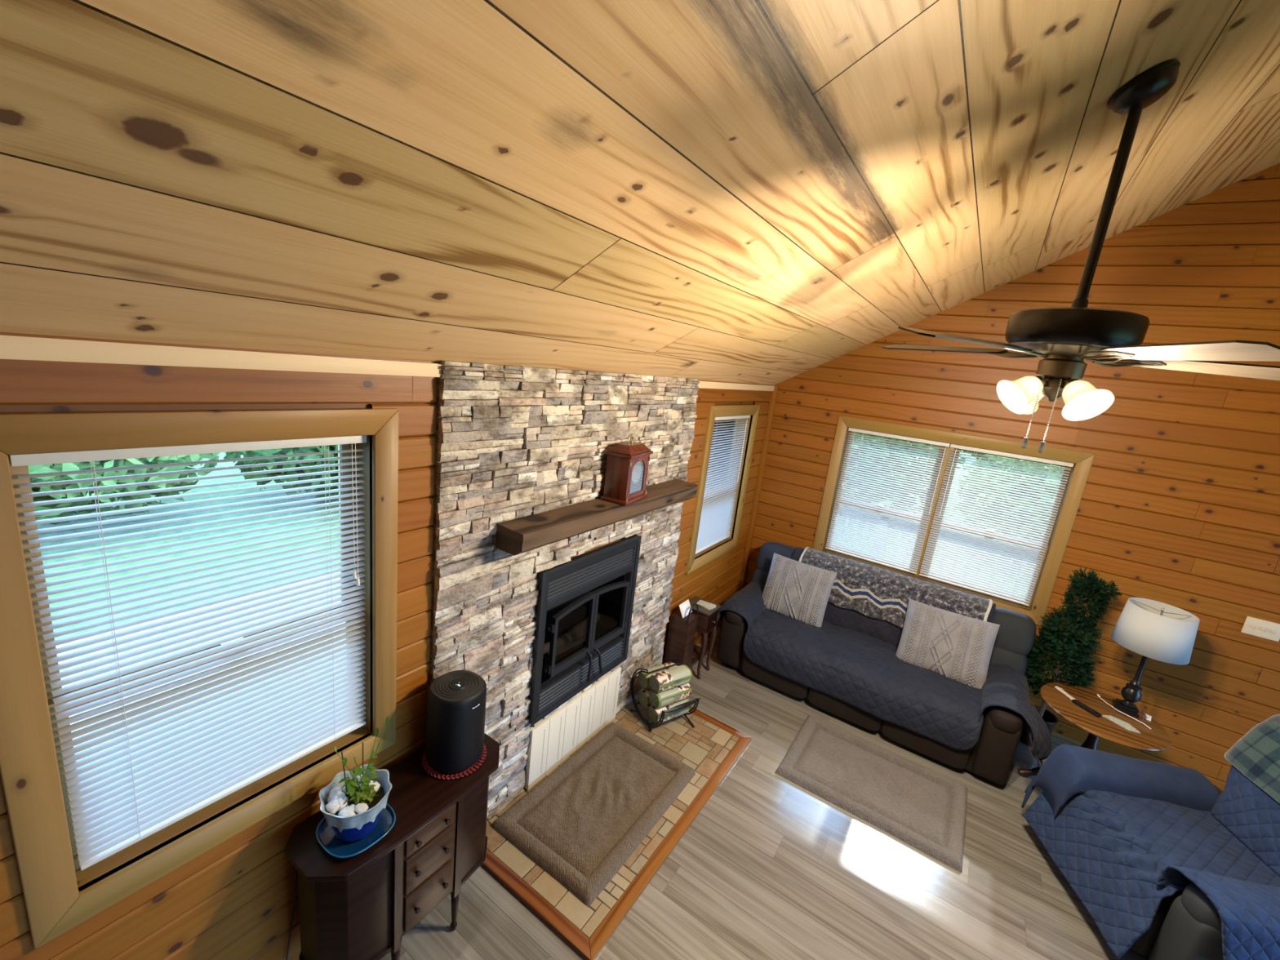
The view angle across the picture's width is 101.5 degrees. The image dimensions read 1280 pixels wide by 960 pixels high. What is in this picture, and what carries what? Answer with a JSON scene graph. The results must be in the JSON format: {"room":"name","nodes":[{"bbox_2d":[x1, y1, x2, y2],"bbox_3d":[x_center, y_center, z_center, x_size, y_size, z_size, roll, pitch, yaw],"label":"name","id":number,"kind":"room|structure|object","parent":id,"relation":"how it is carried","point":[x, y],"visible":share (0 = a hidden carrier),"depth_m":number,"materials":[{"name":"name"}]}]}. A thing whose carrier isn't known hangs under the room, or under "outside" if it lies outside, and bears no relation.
{"room":"living room","nodes":[
{"label":"living room","id":0,"kind":"room"},
{"bbox_2d":[0,332,771,959],"bbox_3d":[-1.159,0.740,1.995,0.160,2.592,8.350,15,15,32],"label":"wall","id":1,"kind":"structure","parent":0,"point":[233,900],"depth_m":1.75,"materials":[{"name":"brown wood"}]},
{"bbox_2d":[0,408,399,948],"bbox_3d":[-1.290,0.466,1.659,0.178,1.396,0.999,15,15,32],"label":"window","id":2,"kind":"structure","parent":1,"relation":"in","point":[59,896],"depth_m":1.41,"materials":[{"name":"brown wood"}]},
{"bbox_2d":[8,435,366,870],"bbox_3d":[-1.252,0.455,1.631,0.043,1.175,0.809,15,15,32],"label":"window blind","id":3,"kind":"object","parent":2,"relation":"attached to","point":[108,820],"visible":0.94,"depth_m":1.55,"materials":[{"name":"white plastic"}]},
{"bbox_2d":[0,334,441,377],"bbox_3d":[-1.989,-0.137,0.157,0.020,0.050,4.428,15,15,32],"label":"trim","id":4,"kind":"structure","parent":1,"relation":"attached to","point":[11,347],"depth_m":1.35,"materials":[{"name":"brown wood"}]},
{"bbox_2d":[285,869,297,959],"bbox_3d":[-1.333,1.690,1.911,0.014,0.549,0.187,11,14,20],"label":"power cord","id":5,"kind":"object","parent":1,"relation":"attached to","point":[296,873],"visible":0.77,"depth_m":1.96,"materials":[{"name":"plastic"}]},
{"bbox_2d":[684,404,759,573],"bbox_3d":[0.666,0.023,4.545,0.178,1.368,0.988,15,15,32],"label":"window","id":6,"kind":"structure","parent":1,"relation":"in","point":[695,561],"depth_m":4.61,"materials":[{"name":"brown wood"}]},
{"bbox_2d":[695,415,750,554],"bbox_3d":[0.704,0.021,4.519,0.044,1.164,0.798,15,15,32],"label":"window blind","id":7,"kind":"object","parent":6,"relation":"attached to","point":[714,527],"visible":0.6,"depth_m":4.55,"materials":[{"name":"white plastic"}]},
{"bbox_2d":[697,380,774,391],"bbox_3d":[0.844,-0.774,4.338,0.020,0.050,1.592,15,15,32],"label":"trim","id":8,"kind":"structure","parent":1,"relation":"attached to","point":[703,384],"depth_m":4.18,"materials":[{"name":"brown wood"}]},
{"bbox_2d":[737,385,778,591],"bbox_3d":[1.153,0.262,5.229,0.045,2.390,0.045,15,15,32],"label":"trim","id":9,"kind":"structure","parent":1,"relation":"attached to","point":[774,393],"depth_m":5.16,"materials":[{"name":"brown wood"}]},
{"bbox_2d":[429,360,699,822],"bbox_3d":[-0.293,0.586,3.076,0.062,2.403,2.080,15,15,32],"label":"wall","id":10,"kind":"structure","parent":0,"point":[513,442],"depth_m":2.57,"materials":[{"name":"stone"}]},
{"bbox_2d":[524,666,621,790],"bbox_3d":[-0.395,1.528,3.296,0.034,0.395,0.844,15,15,32],"label":"vent panel","id":11,"kind":"object","parent":10,"relation":"attached to","point":[557,736],"visible":1,"depth_m":3.22,"materials":[{"name":"beige metal"}]},
{"bbox_2d":[527,534,641,725],"bbox_3d":[-0.394,0.824,3.187,0.365,0.901,0.902,15,15,32],"label":"fireplace insert","id":12,"kind":"object","parent":10,"relation":"attached to","point":[584,608],"visible":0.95,"depth_m":3.07,"materials":[{"name":"black metal"}]},
{"bbox_2d":[495,479,697,555],"bbox_3d":[-0.127,0.169,2.974,0.173,0.120,1.620,15,15,32],"label":"mantel beam","id":13,"kind":"structure","parent":10,"relation":"attached to","point":[518,535],"depth_m":2.61,"materials":[{"name":"brown wood"}]},
{"bbox_2d":[600,435,653,506],"bbox_3d":[-0.070,-0.070,2.972,0.168,0.362,0.284,12,14,24],"label":"mantel clock","id":14,"kind":"object","parent":13,"relation":"on","point":[627,462],"visible":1,"depth_m":2.88,"materials":[{"name":"brown wood"}]},
{"bbox_2d":[0,0,1279,385],"bbox_3d":[2.107,-0.670,-0.433,7.450,2.334,8.350,15,15,32],"label":"ceiling","id":15,"kind":"structure","parent":0,"point":[759,192],"depth_m":1.22,"materials":[{"name":"brown wood"}]},
{"bbox_2d":[881,58,1279,453],"bbox_3d":[1.557,-0.701,1.800,1.308,1.227,1.279,15,15,32],"label":"ceiling fan","id":16,"kind":"object","parent":15,"relation":"hanging from","point":[1065,336],"visible":1,"depth_m":1.71,"materials":[{"name":"black paint"}]},
{"bbox_2d":[380,624,1148,959],"bbox_3d":[1.712,2.749,0.365,7.450,0.120,8.365,15,15,32],"label":"floor","id":17,"kind":"structure","parent":0,"point":[769,868],"depth_m":2.66,"materials":[{"name":"laminate"}]},
{"bbox_2d":[284,733,499,959],"bbox_3d":[-0.946,1.586,2.144,0.341,0.735,0.810,15,15,32],"label":"base cabinet","id":18,"kind":"object","parent":17,"relation":"on","point":[361,906],"visible":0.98,"depth_m":1.95,"materials":[{"name":"brown wood"}]},
{"bbox_2d":[315,803,395,857],"bbox_3d":[-1.019,1.246,1.880,0.235,0.024,0.235,15,15,32],"label":"saucer","id":19,"kind":"object","parent":18,"relation":"on","point":[326,837],"visible":0.58,"depth_m":1.83,"materials":[{"name":"blue ceramic"}]},
{"bbox_2d":[319,715,391,841],"bbox_3d":[-0.997,1.067,1.839,0.225,0.376,0.221,-2,16,-34],"label":"potted plant","id":20,"kind":"object","parent":19,"relation":"on","point":[353,803],"visible":1,"depth_m":1.82,"materials":[{"name":"ceramic"}]},
{"bbox_2d":[422,745,486,779],"bbox_3d":[-0.800,1.190,2.258,0.263,0.014,0.263,15,15,32],"label":"doily","id":21,"kind":"object","parent":18,"relation":"on","point":[428,768],"visible":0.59,"depth_m":2.17,"materials":[{"name":"fabric"}]},
{"bbox_2d":[426,670,486,774],"bbox_3d":[-0.780,1.020,2.219,0.225,0.350,0.224,15,15,32],"label":"air purifier","id":22,"kind":"object","parent":21,"relation":"on","point":[456,700],"visible":1,"depth_m":2.14,"materials":[{"name":"plastic"}]},
{"bbox_2d":[430,670,484,701],"bbox_3d":[-0.761,0.855,2.181,0.201,0.004,0.201,14,15,29],"label":"grille","id":23,"kind":"object","parent":22,"relation":"attached to","point":[457,685],"depth_m":2.17,"materials":[{"name":"plastic"}]},
{"bbox_2d":[481,697,751,959],"bbox_3d":[-0.067,1.823,3.146,0.860,0.023,1.770,15,15,32],"label":"hearth","id":24,"kind":"object","parent":17,"relation":"on","point":[711,748],"visible":0.5,"depth_m":2.68,"materials":[{"name":"tile"}]},
{"bbox_2d":[491,721,695,906],"bbox_3d":[-0.212,1.802,2.996,0.662,0.052,1.053,15,15,32],"label":"mat","id":25,"kind":"object","parent":24,"relation":"on","point":[580,824],"visible":1,"depth_m":2.87,"materials":[{"name":"brown fabric"}]},
{"bbox_2d":[630,657,701,731],"bbox_3d":[0.182,1.504,3.695,0.360,0.405,0.406,-3,16,-35],"label":"rack","id":26,"kind":"object","parent":24,"relation":"on","point":[683,705],"visible":0.7,"depth_m":3.64,"materials":[{"name":"metal"}]},
{"bbox_2d":[638,687,653,706],"bbox_3d":[0.138,1.526,3.740,0.308,0.110,0.123,-3,16,-35],"label":"wrapped firelog","id":27,"kind":"object","parent":26,"relation":"on","point":[643,695],"visible":0.32,"depth_m":3.65,"materials":[{"name":"paper"}]},
{"bbox_2d":[638,662,677,688],"bbox_3d":[0.136,1.393,3.735,0.308,0.110,0.122,-3,16,-35],"label":"wrapped firelog","id":28,"kind":"object","parent":27,"relation":"on","point":[643,677],"visible":0.46,"depth_m":3.67,"materials":[{"name":"paper"}]},
{"bbox_2d":[648,697,690,723],"bbox_3d":[0.208,1.598,3.647,0.308,0.110,0.124,-3,16,-35],"label":"wrapped firelog","id":29,"kind":"object","parent":26,"relation":"on","point":[655,714],"visible":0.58,"depth_m":3.58,"materials":[{"name":"paper"}]},
{"bbox_2d":[648,682,691,707],"bbox_3d":[0.214,1.486,3.632,0.309,0.110,0.124,-3,16,-35],"label":"wrapped firelog","id":30,"kind":"object","parent":29,"relation":"on","point":[658,700],"visible":0.83,"depth_m":3.57,"materials":[{"name":"paper"}]},
{"bbox_2d":[649,664,692,692],"bbox_3d":[0.217,1.374,3.620,0.308,0.110,0.124,-3,16,-35],"label":"wrapped firelog","id":31,"kind":"object","parent":30,"relation":"on","point":[672,677],"visible":1,"depth_m":3.57,"materials":[{"name":"paper"}]},
{"bbox_2d":[663,603,698,668],"bbox_3d":[0.328,1.280,4.180,0.170,0.693,0.176,15,15,32],"label":"magazine rack","id":32,"kind":"object","parent":17,"relation":"on","point":[682,631],"visible":0.84,"depth_m":4.11,"materials":[{"name":"brown wood"}]},
{"bbox_2d":[679,599,692,617],"bbox_3d":[0.360,1.017,4.130,0.054,0.095,0.150,15,15,32],"label":"booklet","id":33,"kind":"object","parent":32,"relation":"on","point":[685,606],"visible":0.99,"depth_m":4.12,"materials":[{"name":"paper"}]},
{"bbox_2d":[688,595,720,679],"bbox_3d":[0.479,1.312,4.347,0.263,0.600,0.215,15,15,32],"label":"end table","id":34,"kind":"object","parent":17,"relation":"on","point":[707,619],"visible":0.62,"depth_m":4.24,"materials":[{"name":"brown wood"}]},
{"bbox_2d":[692,644,709,658],"bbox_3d":[0.463,1.430,4.377,0.190,0.015,0.155,15,15,32],"label":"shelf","id":35,"kind":"object","parent":34,"relation":"attached to","point":[696,650],"depth_m":4.36,"materials":[{"name":"brown wood"}]},
{"bbox_2d":[697,600,715,610],"bbox_3d":[0.540,1.020,4.271,0.151,0.012,0.109,15,15,32],"label":"paper stack","id":36,"kind":"object","parent":34,"relation":"on","point":[708,606],"visible":0.86,"depth_m":4.26,"materials":[{"name":"white paper"}]},
{"bbox_2d":[774,715,967,872],"bbox_3d":[1.508,1.940,3.390,1.061,0.044,0.723,15,15,32],"label":"floor mat","id":37,"kind":"object","parent":17,"relation":"on","point":[926,809],"visible":1,"depth_m":3.31,"materials":[{"name":"beige fabric"}]},
{"bbox_2d":[716,542,1051,784],"bbox_3d":[1.859,1.284,4.189,2.354,0.977,1.022,15,15,32],"label":"sofa","id":38,"kind":"object","parent":17,"relation":"on","point":[848,667],"visible":0.68,"depth_m":3.84,"materials":[{"name":"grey fabric"}]},
{"bbox_2d":[761,552,837,626],"bbox_3d":[1.345,0.950,4.495,0.554,0.488,0.288,15,15,32],"label":"throw pillow","id":39,"kind":"object","parent":38,"relation":"on","point":[799,591],"visible":0.99,"depth_m":4.41,"materials":[{"name":"beige fabric"}]},
{"bbox_2d":[798,546,992,628],"bbox_3d":[2.032,0.936,4.328,1.434,0.367,0.348,15,15,32],"label":"throw","id":40,"kind":"object","parent":38,"relation":"on","point":[872,591],"visible":0.76,"depth_m":4.24,"materials":[{"name":"fabric"}]},
{"bbox_2d":[895,598,999,688],"bbox_3d":[2.268,1.223,3.893,0.619,0.499,0.306,15,15,32],"label":"throw pillow","id":41,"kind":"object","parent":38,"relation":"on","point":[958,647],"visible":0.95,"depth_m":3.82,"materials":[{"name":"beige fabric"}]},
{"bbox_2d":[1019,567,1122,747],"bbox_3d":[3.069,1.308,3.822,0.417,1.428,0.432,-2,16,-33],"label":"topiary plant","id":42,"kind":"object","parent":17,"relation":"on","point":[1064,645],"visible":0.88,"depth_m":3.72,"materials":[{"name":"green plant"}]},
{"bbox_2d":[1017,682,1171,776],"bbox_3d":[2.988,1.804,3.484,0.660,0.594,0.674,15,15,32],"label":"round side table","id":43,"kind":"object","parent":17,"relation":"on","point":[1157,739],"visible":0.6,"depth_m":3.36,"materials":[{"name":"brown wood"}]},
{"bbox_2d":[1054,685,1075,700],"bbox_3d":[2.912,1.458,3.571,0.037,0.016,0.150,5,13,-5],"label":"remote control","id":44,"kind":"object","parent":43,"relation":"on","point":[1060,689],"visible":1,"depth_m":3.57,"materials":[{"name":"white plastic"}]},
{"bbox_2d":[1071,699,1101,716],"bbox_3d":[2.923,1.492,3.422,0.042,0.020,0.164,2,14,-19],"label":"remote control","id":45,"kind":"object","parent":43,"relation":"on","point":[1079,704],"visible":1,"depth_m":3.41,"materials":[{"name":"plastic"}]},
{"bbox_2d":[1102,715,1141,733],"bbox_3d":[3.057,1.542,3.309,0.089,0.006,0.184,1,14,-23],"label":"paper","id":46,"kind":"object","parent":43,"relation":"on","point":[1125,725],"visible":1,"depth_m":3.30,"materials":[{"name":"white paper"}]},
{"bbox_2d":[1097,693,1151,729],"bbox_3d":[3.157,1.516,3.429,0.044,0.023,0.327,3,13,-14],"label":"charging cable","id":47,"kind":"object","parent":43,"relation":"on","point":[1098,695],"visible":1,"depth_m":3.41,"materials":[{"name":"white plastic"}]},
{"bbox_2d":[1137,711,1146,719],"bbox_3d":[3.256,1.530,3.397,0.052,0.036,0.051,15,15,32],"label":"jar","id":48,"kind":"object","parent":43,"relation":"on","point":[1142,716],"visible":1,"depth_m":3.38,"materials":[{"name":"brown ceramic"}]},
{"bbox_2d":[1145,713,1151,721],"bbox_3d":[3.298,1.543,3.425,0.080,0.004,0.080,-5,18,-42],"label":"note card","id":49,"kind":"object","parent":43,"relation":"on","point":[1148,717],"visible":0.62,"depth_m":3.40,"materials":[{"name":"paper"}]},
{"bbox_2d":[1111,597,1199,718],"bbox_3d":[3.265,1.169,3.385,0.373,0.742,0.373,15,15,32],"label":"table lamp","id":50,"kind":"object","parent":43,"relation":"on","point":[1153,629],"visible":1,"depth_m":3.27,"materials":[{"name":"white fabric"}]},
{"bbox_2d":[1021,744,1279,959],"bbox_3d":[2.858,1.764,2.547,1.191,1.029,1.078,8,13,7],"label":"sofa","id":51,"kind":"object","parent":17,"relation":"on","point":[1166,863],"visible":0.98,"depth_m":2.56,"materials":[{"name":"blue fabric"}]},
{"bbox_2d":[1161,890,1182,907],"bbox_3d":[2.712,1.905,2.599,0.640,0.200,0.580,8,13,7],"label":"seat cushion","id":52,"kind":"object","parent":51,"relation":"on","point":[1170,895],"depth_m":2.37,"materials":[{"name":"fabric"}]},
{"bbox_2d":[1223,714,1279,803],"bbox_3d":[3.290,1.445,2.437,0.454,0.290,0.810,8,13,7],"label":"plaid throw","id":53,"kind":"object","parent":51,"relation":"on","point":[1256,754],"visible":1,"depth_m":2.67,"materials":[{"name":"fabric"}]},
{"bbox_2d":[744,163,1279,791],"bbox_3d":[4.270,0.035,3.206,7.200,4.641,0.160,15,15,32],"label":"wall","id":54,"kind":"structure","parent":0,"point":[1179,507],"depth_m":3.60,"materials":[{"name":"brown wood"}]},
{"bbox_2d":[813,415,1095,625],"bbox_3d":[2.493,0.266,4.435,1.794,1.360,0.178,15,15,32],"label":"window","id":55,"kind":"structure","parent":54,"relation":"in","point":[1078,474],"depth_m":4.21,"materials":[{"name":"brown wood"}]},
{"bbox_2d":[825,427,950,573],"bbox_3d":[2.139,0.172,4.607,0.799,1.156,0.044,15,15,32],"label":"window blind","id":56,"kind":"object","parent":55,"relation":"attached to","point":[863,431],"visible":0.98,"depth_m":4.60,"materials":[{"name":"white plastic"}]},
{"bbox_2d":[919,444,1074,605],"bbox_3d":[2.802,0.347,4.185,0.799,1.156,0.044,15,15,32],"label":"window blind","id":57,"kind":"object","parent":55,"relation":"attached to","point":[953,446],"visible":0.99,"depth_m":4.18,"materials":[{"name":"white plastic"}]},
{"bbox_2d":[1050,731,1108,752],"bbox_3d":[3.993,2.186,3.615,7.150,0.029,0.016,15,15,32],"label":"baseboard","id":58,"kind":"structure","parent":54,"relation":"attached to","point":[1053,733],"depth_m":4.04,"materials":[{"name":"brown wood"}]},
{"bbox_2d":[1240,616,1279,641],"bbox_3d":[4.045,0.968,3.393,0.170,0.116,0.018,15,15,32],"label":"switch plate","id":59,"kind":"object","parent":54,"relation":"attached to","point":[1253,626],"visible":1,"depth_m":3.40,"materials":[{"name":"white plastic"}]},
{"bbox_3d":[3.348,1.724,5.510,6.000,0.030,2.095,15,15,32],"label":"deck boards","id":60,"kind":"object","parent":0,"visible":0},
{"bbox_2d":[831,505,1038,595],"bbox_3d":[3.965,1.100,6.218,6.000,1.000,0.100,15,15,32],"label":"deck railing","id":61,"kind":"object","parent":60,"relation":"on","point":[844,505],"visible":0.03,"depth_m":6.38,"materials":[{"name":"white wood"}]},
{"label":"outside","id":62,"kind":"structure","parent":0,"visible":0},
{"bbox_2d":[37,444,1060,639],"bbox_3d":[0.941,2.021,5.668,120.000,0.020,120.000,15,15,32],"label":"lawn","id":63,"kind":"structure","parent":62,"point":[222,455],"depth_m":7.15,"materials":[{"name":"green plant"}]},
{"bbox_2d":[27,452,220,525],"bbox_3d":[-7.715,-0.429,7.134,3.116,2.083,3.073,15,15,32],"label":"foliage","id":64,"kind":"object","parent":63,"relation":"on","point":[51,468],"visible":0.28,"depth_m":6.79,"materials":[{"name":"green plant"}]},
{"bbox_2d":[223,444,338,497],"bbox_3d":[-5.612,-0.663,9.474,3.093,2.003,3.091,15,15,32],"label":"bush","id":65,"kind":"object","parent":63,"relation":"on","point":[233,455],"visible":0.17,"depth_m":8.42,"materials":[{"name":"green plant"}]},
{"bbox_2d":[840,432,957,517],"bbox_3d":[5.489,-0.508,12.174,3.307,2.856,3.272,15,15,32],"label":"bush","id":66,"kind":"object","parent":63,"relation":"on","point":[855,433],"visible":0.2,"depth_m":11.37,"materials":[{"name":"green plant"}]},
{"bbox_2d":[956,449,1020,504],"bbox_3d":[9.950,-1.630,14.753,3.440,4.949,3.503,15,15,32],"label":"tree","id":67,"kind":"object","parent":63,"relation":"on","point":[961,450],"visible":0.02,"depth_m":14.96,"materials":[{"name":"green plant"}]},
{"bbox_2d":[953,454,1064,564],"bbox_3d":[7.949,0.482,10.140,3.221,2.519,3.344,15,15,32],"label":"bush","id":68,"kind":"object","parent":63,"relation":"on","point":[985,455],"visible":0.18,"depth_m":9.95,"materials":[{"name":"green plant"}]},
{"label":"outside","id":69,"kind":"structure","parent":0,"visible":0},
{"bbox_2d":[55,571,346,794],"bbox_3d":[-4.176,2.146,2.457,4.600,0.019,17.000,15,15,32],"label":"gravel drive","id":70,"kind":"structure","parent":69,"point":[339,572],"depth_m":4.87,"materials":[{"name":"grey gravel"}]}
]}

